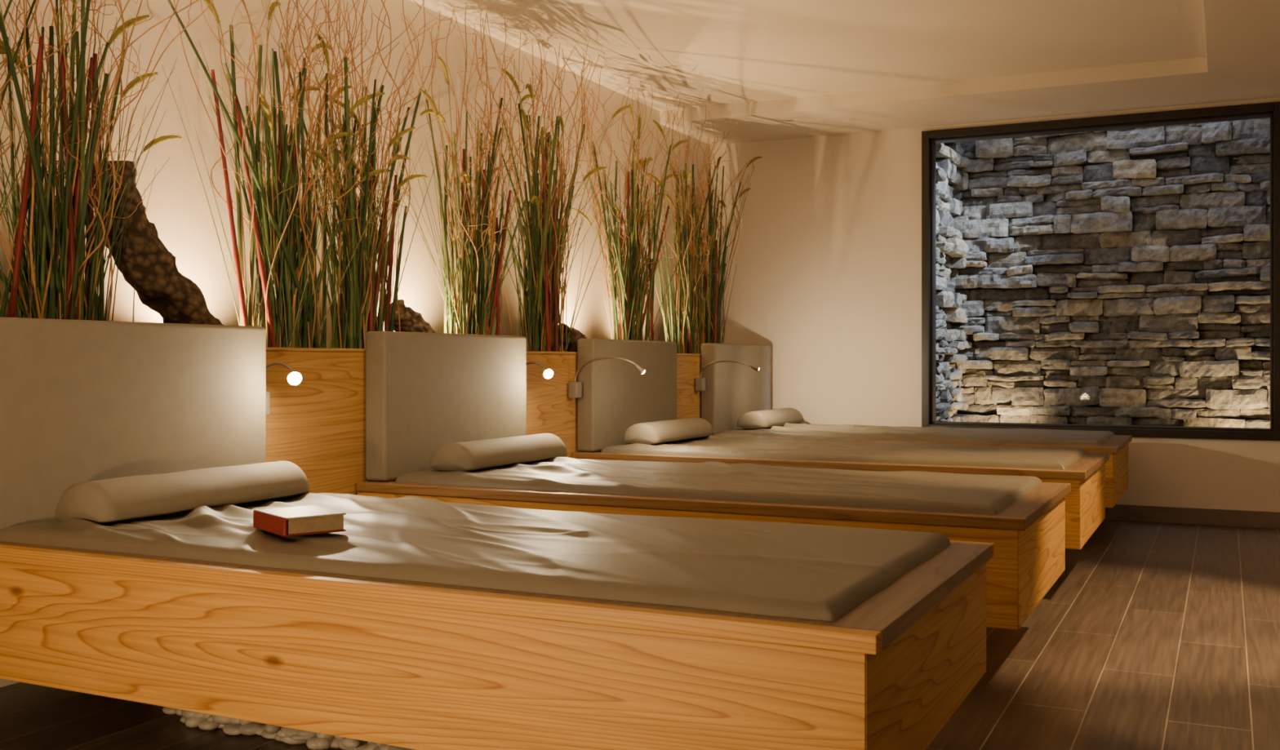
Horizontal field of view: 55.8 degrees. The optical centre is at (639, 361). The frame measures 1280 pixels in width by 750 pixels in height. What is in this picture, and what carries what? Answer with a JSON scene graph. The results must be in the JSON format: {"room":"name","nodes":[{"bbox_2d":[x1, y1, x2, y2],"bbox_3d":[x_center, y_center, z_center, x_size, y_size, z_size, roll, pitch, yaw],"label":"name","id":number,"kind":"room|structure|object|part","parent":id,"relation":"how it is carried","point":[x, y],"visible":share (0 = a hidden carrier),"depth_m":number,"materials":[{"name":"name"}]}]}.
{"room":"spa","nodes":[
{"label":"spa","id":0,"kind":"room"},
{"bbox_2d":[0,0,711,687],"bbox_3d":[-1.654,-0.405,4.097,0.150,2.700,9.830,0,0,26],"label":"wall","id":1,"kind":"structure","parent":0,"point":[178,207],"depth_m":4.87,"materials":[{"name":"paint"}]},
{"bbox_2d":[266,347,701,495],"bbox_3d":[-1.401,0.349,3.976,0.406,0.792,9.494,0,0,26],"label":"wainscot panel","id":2,"kind":"object","parent":1,"relation":"attached to","point":[317,424],"visible":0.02,"depth_m":4.24,"materials":[{"name":"brown wood"}]},
{"bbox_2d":[266,362,302,415],"bbox_3d":[-1.142,0.085,3.802,0.207,0.170,0.054,0,0,29],"label":"reading lamp","id":3,"kind":"object","parent":2,"relation":"attached to","point":[295,378],"visible":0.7,"depth_m":3.79,"materials":[{"name":"grey metal"}]},
{"bbox_3d":[-1.131,0.048,3.803,0.183,0.095,0.048,0,0,38],"label":"gooseneck arm","id":4,"kind":"part","parent":3,"relation":"part of","materials":[{"name":"metal"}]},
{"bbox_2d":[526,362,553,378],"bbox_3d":[-0.461,0.085,5.207,0.207,0.170,0.054,0,0,29],"label":"reading lamp","id":5,"kind":"object","parent":2,"relation":"attached to","point":[548,373],"visible":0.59,"depth_m":5.15,"materials":[{"name":"grey metal"}]},
{"bbox_2d":[568,356,644,398],"bbox_3d":[-0.155,0.073,5.637,0.380,0.194,0.057,0,0,26],"label":"reading lamp","id":6,"kind":"object","parent":2,"relation":"attached to","point":[575,388],"visible":1,"depth_m":5.68,"materials":[{"name":"grey metal"}]},
{"bbox_3d":[-0.149,0.036,5.627,0.362,0.120,0.044,0,0,21],"label":"gooseneck arm","id":7,"kind":"part","parent":6,"relation":"part of","materials":[{"name":"metal"}]},
{"bbox_2d":[695,360,759,391],"bbox_3d":[0.503,0.080,6.994,0.381,0.179,0.063,0,0,26],"label":"reading lamp","id":8,"kind":"object","parent":2,"relation":"attached to","point":[700,382],"visible":1,"depth_m":7.04,"materials":[{"name":"grey metal"}]},
{"bbox_3d":[0.508,0.043,6.981,0.363,0.105,0.055,0,0,22],"label":"gooseneck arm","id":9,"kind":"part","parent":8,"relation":"part of","materials":[{"name":"metal"}]},
{"bbox_3d":[-1.429,0.020,3.988,0.340,0.009,9.490,0,0,26],"label":"soil","id":10,"kind":"object","parent":2,"relation":"in","visible":0},
{"bbox_2d":[0,0,95,317],"bbox_3d":[-1.869,-0.755,2.856,0.545,1.539,1.369,0,0,20],"label":"arrangement","id":11,"kind":"object","parent":10,"relation":"on","point":[9,77],"visible":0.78,"depth_m":3.28,"materials":[{"name":"green plant"}]},
{"bbox_2d":[0,0,213,321],"bbox_3d":[-1.685,-0.759,3.284,0.538,1.552,1.633,0,0,32],"label":"arrangement","id":12,"kind":"object","parent":10,"relation":"on","point":[56,224],"visible":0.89,"depth_m":3.39,"materials":[{"name":"green plant"}]},
{"bbox_2d":[93,160,222,324],"bbox_3d":[-1.484,-0.296,3.799,0.169,0.632,0.472,0,0,40],"label":"log","id":13,"kind":"object","parent":10,"relation":"on","point":[145,263],"visible":0.66,"depth_m":3.69,"materials":[{"name":"brown wood"}]},
{"bbox_2d":[162,0,439,348],"bbox_3d":[-1.205,-0.757,4.287,0.589,1.548,1.428,0,0,9],"label":"arrangement","id":14,"kind":"object","parent":10,"relation":"on","point":[283,287],"visible":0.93,"depth_m":4.18,"materials":[{"name":"green plant"}]},
{"bbox_2d":[280,0,457,348],"bbox_3d":[-1.007,-0.758,4.701,0.536,1.548,1.701,0,0,16],"label":"arrangement","id":15,"kind":"object","parent":10,"relation":"on","point":[362,285],"visible":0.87,"depth_m":4.55,"materials":[{"name":"green plant"}]},
{"bbox_2d":[390,299,435,333],"bbox_3d":[-0.907,-0.113,4.898,0.290,0.273,0.150,0,0,-45],"label":"log","id":16,"kind":"object","parent":10,"relation":"on","point":[411,321],"visible":0.35,"depth_m":4.82,"materials":[{"name":"brown wood"}]},
{"bbox_2d":[384,2,555,335],"bbox_3d":[-0.705,-0.756,5.292,0.436,1.542,1.196,0,0,20],"label":"arrangement","id":17,"kind":"object","parent":10,"relation":"on","point":[468,313],"visible":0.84,"depth_m":5.25,"materials":[{"name":"green plant"}]},
{"bbox_2d":[403,12,650,351],"bbox_3d":[-0.399,-0.759,5.807,0.607,1.549,1.686,0,0,33],"label":"arrangement","id":18,"kind":"object","parent":10,"relation":"on","point":[541,284],"visible":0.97,"depth_m":5.77,"materials":[{"name":"green plant"}]},
{"bbox_2d":[558,323,586,351],"bbox_3d":[-0.339,-0.086,6.088,0.128,0.212,0.268,0,0,34],"label":"log","id":19,"kind":"object","parent":10,"relation":"on","point":[575,335],"visible":0.31,"depth_m":6.03,"materials":[{"name":"brown wood"}]},
{"bbox_2d":[540,62,720,341],"bbox_3d":[-0.032,-0.757,6.725,0.484,1.547,1.671,0,0,26],"label":"arrangement","id":20,"kind":"object","parent":10,"relation":"on","point":[631,291],"visible":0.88,"depth_m":6.64,"materials":[{"name":"green plant"}]},
{"bbox_2d":[618,111,742,354],"bbox_3d":[0.313,-0.753,7.318,0.563,1.534,1.231,0,0,26],"label":"arrangement","id":21,"kind":"object","parent":10,"relation":"on","point":[685,302],"visible":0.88,"depth_m":7.32,"materials":[{"name":"green plant"}]},
{"bbox_2d":[634,107,761,353],"bbox_3d":[0.392,-0.755,7.597,0.458,1.541,1.703,0,0,26],"label":"arrangement","id":22,"kind":"object","parent":10,"relation":"on","point":[711,321],"visible":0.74,"depth_m":7.69,"materials":[{"name":"green plant"}]},
{"bbox_2d":[0,520,1279,749],"bbox_3d":[0.995,1.005,2.740,6.100,0.120,9.700,0,0,26],"label":"floor","id":23,"kind":"structure","parent":0,"point":[1150,636],"depth_m":3.68,"materials":[{"name":"brown wood"}]},
{"bbox_2d":[162,706,415,749],"bbox_3d":[-0.553,0.918,2.925,1.508,0.054,0.247,0,0,26],"label":"pebble bed","id":24,"kind":"object","parent":23,"relation":"on","point":[232,726],"visible":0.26,"depth_m":2.99,"materials":[{"name":"beige stone"}]},
{"bbox_2d":[0,493,994,749],"bbox_3d":[-0.425,0.659,2.886,2.294,0.572,1.078,0,0,26],"label":"bed","id":25,"kind":"object","parent":23,"relation":"on","point":[423,624],"visible":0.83,"depth_m":2.37,"materials":[{"name":"brown wood"}]},
{"bbox_2d":[0,316,266,530],"bbox_3d":[-1.418,0.159,3.361,0.094,0.538,0.975,0,0,26],"label":"headboard","id":26,"kind":"object","parent":25,"relation":"attached to","point":[82,401],"visible":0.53,"depth_m":3.27,"materials":[{"name":"beige fabric"}]},
{"bbox_2d":[54,461,309,523],"bbox_3d":[-1.215,0.346,3.293,0.196,0.105,0.748,0,0,26],"label":"bolster pillow","id":27,"kind":"object","parent":25,"relation":"on","point":[125,498],"visible":0.98,"depth_m":3.15,"materials":[{"name":"beige fabric"}]},
{"bbox_2d":[253,505,346,537],"bbox_3d":[-0.789,0.367,2.796,0.148,0.042,0.188,0,0,-38],"label":"book","id":28,"kind":"object","parent":25,"relation":"on","point":[311,519],"visible":1,"depth_m":2.74,"materials":[{"name":"paper"}]},
{"bbox_3d":[-0.413,0.409,2.885,2.104,0.070,0.969,0,0,26],"label":"mattress","id":29,"kind":"part","parent":25,"relation":"part of","materials":[{"name":"beige fabric"}]},
{"bbox_3d":[0.578,0.599,2.400,0.030,0.274,1.062,0,0,26],"label":"foot panel","id":30,"kind":"part","parent":25,"relation":"part of","materials":[{"name":"brown wood"}]},
{"bbox_2d":[356,457,1071,630],"bbox_3d":[0.256,0.660,4.291,2.294,0.571,1.078,0,0,26],"label":"bed","id":31,"kind":"object","parent":23,"relation":"on","point":[1024,517],"visible":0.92,"depth_m":3.85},
{"bbox_2d":[365,331,526,481],"bbox_3d":[-0.737,0.159,4.765,0.094,0.538,0.975,0,0,26],"label":"headboard","id":32,"kind":"object","parent":31,"relation":"attached to","point":[425,392],"visible":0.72,"depth_m":4.57,"materials":[{"name":"beige fabric"}]},
{"bbox_2d":[429,433,567,471],"bbox_3d":[-0.535,0.346,4.698,0.196,0.104,0.728,0,0,26],"label":"bolster pillow","id":33,"kind":"object","parent":31,"relation":"on","point":[471,455],"visible":0.98,"depth_m":4.52,"materials":[{"name":"beige fabric"}]},
{"bbox_3d":[0.269,0.409,4.289,2.104,0.070,0.968,0,0,26],"label":"mattress","id":34,"kind":"part","parent":31,"relation":"part of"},
{"bbox_3d":[1.259,0.599,3.805,0.030,0.274,1.062,0,0,26],"label":"foot panel","id":35,"kind":"part","parent":31,"relation":"part of","materials":[{"name":"brown wood"}]},
{"bbox_2d":[572,433,1109,549],"bbox_3d":[0.945,0.659,5.711,2.294,0.571,1.078,0,0,26],"label":"bed","id":36,"kind":"object","parent":23,"relation":"on","point":[1085,505],"visible":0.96,"depth_m":5.32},
{"bbox_2d":[577,338,676,452],"bbox_3d":[-0.049,0.159,6.185,0.094,0.538,0.975,0,0,26],"label":"headboard","id":37,"kind":"object","parent":36,"relation":"attached to","point":[616,397],"visible":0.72,"depth_m":5.97,"materials":[{"name":"beige fabric"}]},
{"bbox_2d":[622,417,714,444],"bbox_3d":[0.154,0.346,6.118,0.196,0.104,0.728,0,0,26],"label":"bolster pillow","id":38,"kind":"object","parent":36,"relation":"on","point":[664,431],"visible":1,"depth_m":5.91,"materials":[{"name":"beige fabric"}]},
{"bbox_3d":[0.957,0.409,5.710,2.107,0.070,0.972,0,0,26],"label":"mattress","id":39,"kind":"part","parent":36,"relation":"part of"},
{"bbox_3d":[1.947,0.599,5.225,0.030,0.274,1.062,0,0,26],"label":"foot panel","id":40,"kind":"part","parent":36,"relation":"part of","materials":[{"name":"brown wood"}]},
{"bbox_2d":[720,422,1132,507],"bbox_3d":[1.605,0.657,7.072,2.294,0.576,1.078,0,0,26],"label":"bed","id":41,"kind":"object","parent":23,"relation":"on","point":[1094,442],"visible":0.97,"depth_m":6.68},
{"bbox_2d":[701,342,770,433],"bbox_3d":[0.611,0.159,7.547,0.094,0.538,0.975,0,0,26],"label":"headboard","id":42,"kind":"object","parent":41,"relation":"attached to","point":[733,390],"visible":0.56,"depth_m":7.34,"materials":[{"name":"beige fabric"}]},
{"bbox_2d":[737,408,804,428],"bbox_3d":[0.814,0.346,7.479,0.196,0.104,0.728,0,0,26],"label":"bolster pillow","id":43,"kind":"object","parent":41,"relation":"on","point":[774,417],"visible":0.9,"depth_m":7.23,"materials":[{"name":"beige fabric"}]},
{"bbox_3d":[1.618,0.407,7.071,2.109,0.074,0.971,0,0,26],"label":"mattress","id":44,"kind":"part","parent":41,"relation":"part of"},
{"bbox_3d":[2.607,0.599,6.587,0.030,0.274,1.062,0,0,26],"label":"foot panel","id":45,"kind":"part","parent":41,"relation":"part of","materials":[{"name":"brown wood"}]},
{"bbox_2d":[409,0,1279,145],"bbox_3d":[1.023,-1.625,2.799,5.800,0.260,9.530,0,0,26],"label":"ceiling","id":46,"kind":"structure","parent":0,"point":[781,69],"depth_m":6.19,"materials":[{"name":"paint"}]},
{"bbox_2d":[936,142,969,422],"bbox_3d":[2.109,-0.847,8.312,0.175,3.199,1.026,0,0,26],"label":"stone wall","id":47,"kind":"structure","parent":0,"point":[950,245],"depth_m":8.38,"materials":[{"name":"grey stone"}]},
{"bbox_2d":[711,97,1279,512],"bbox_3d":[3.134,-0.405,7.154,5.800,2.700,0.150,0,0,26],"label":"wall","id":48,"kind":"structure","parent":0,"point":[828,254],"depth_m":7.91,"materials":[{"name":"paint"}]},
{"bbox_2d":[921,102,1279,440],"bbox_3d":[2.739,-0.511,7.318,2.035,1.913,0.140,0,0,26],"label":"window","id":49,"kind":"structure","parent":48,"relation":"in","point":[930,139],"depth_m":7.25,"materials":[{"name":"brown metal"}]},
{"bbox_2d":[1103,504,1279,528],"bbox_3d":[3.098,0.897,7.080,5.798,0.095,0.013,0,0,26],"label":"baseboard","id":50,"kind":"structure","parent":48,"relation":"attached to","point":[1208,517],"depth_m":7.02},
{"label":"outside","id":51,"kind":"structure","parent":0,"visible":0},
{"bbox_2d":[949,117,1270,428],"bbox_3d":[3.682,-0.816,8.053,3.206,3.131,0.180,0,0,26],"label":"stone wall","id":52,"kind":"structure","parent":51,"point":[1122,277],"depth_m":8.24,"materials":[{"name":"grey stone"}]}
]}

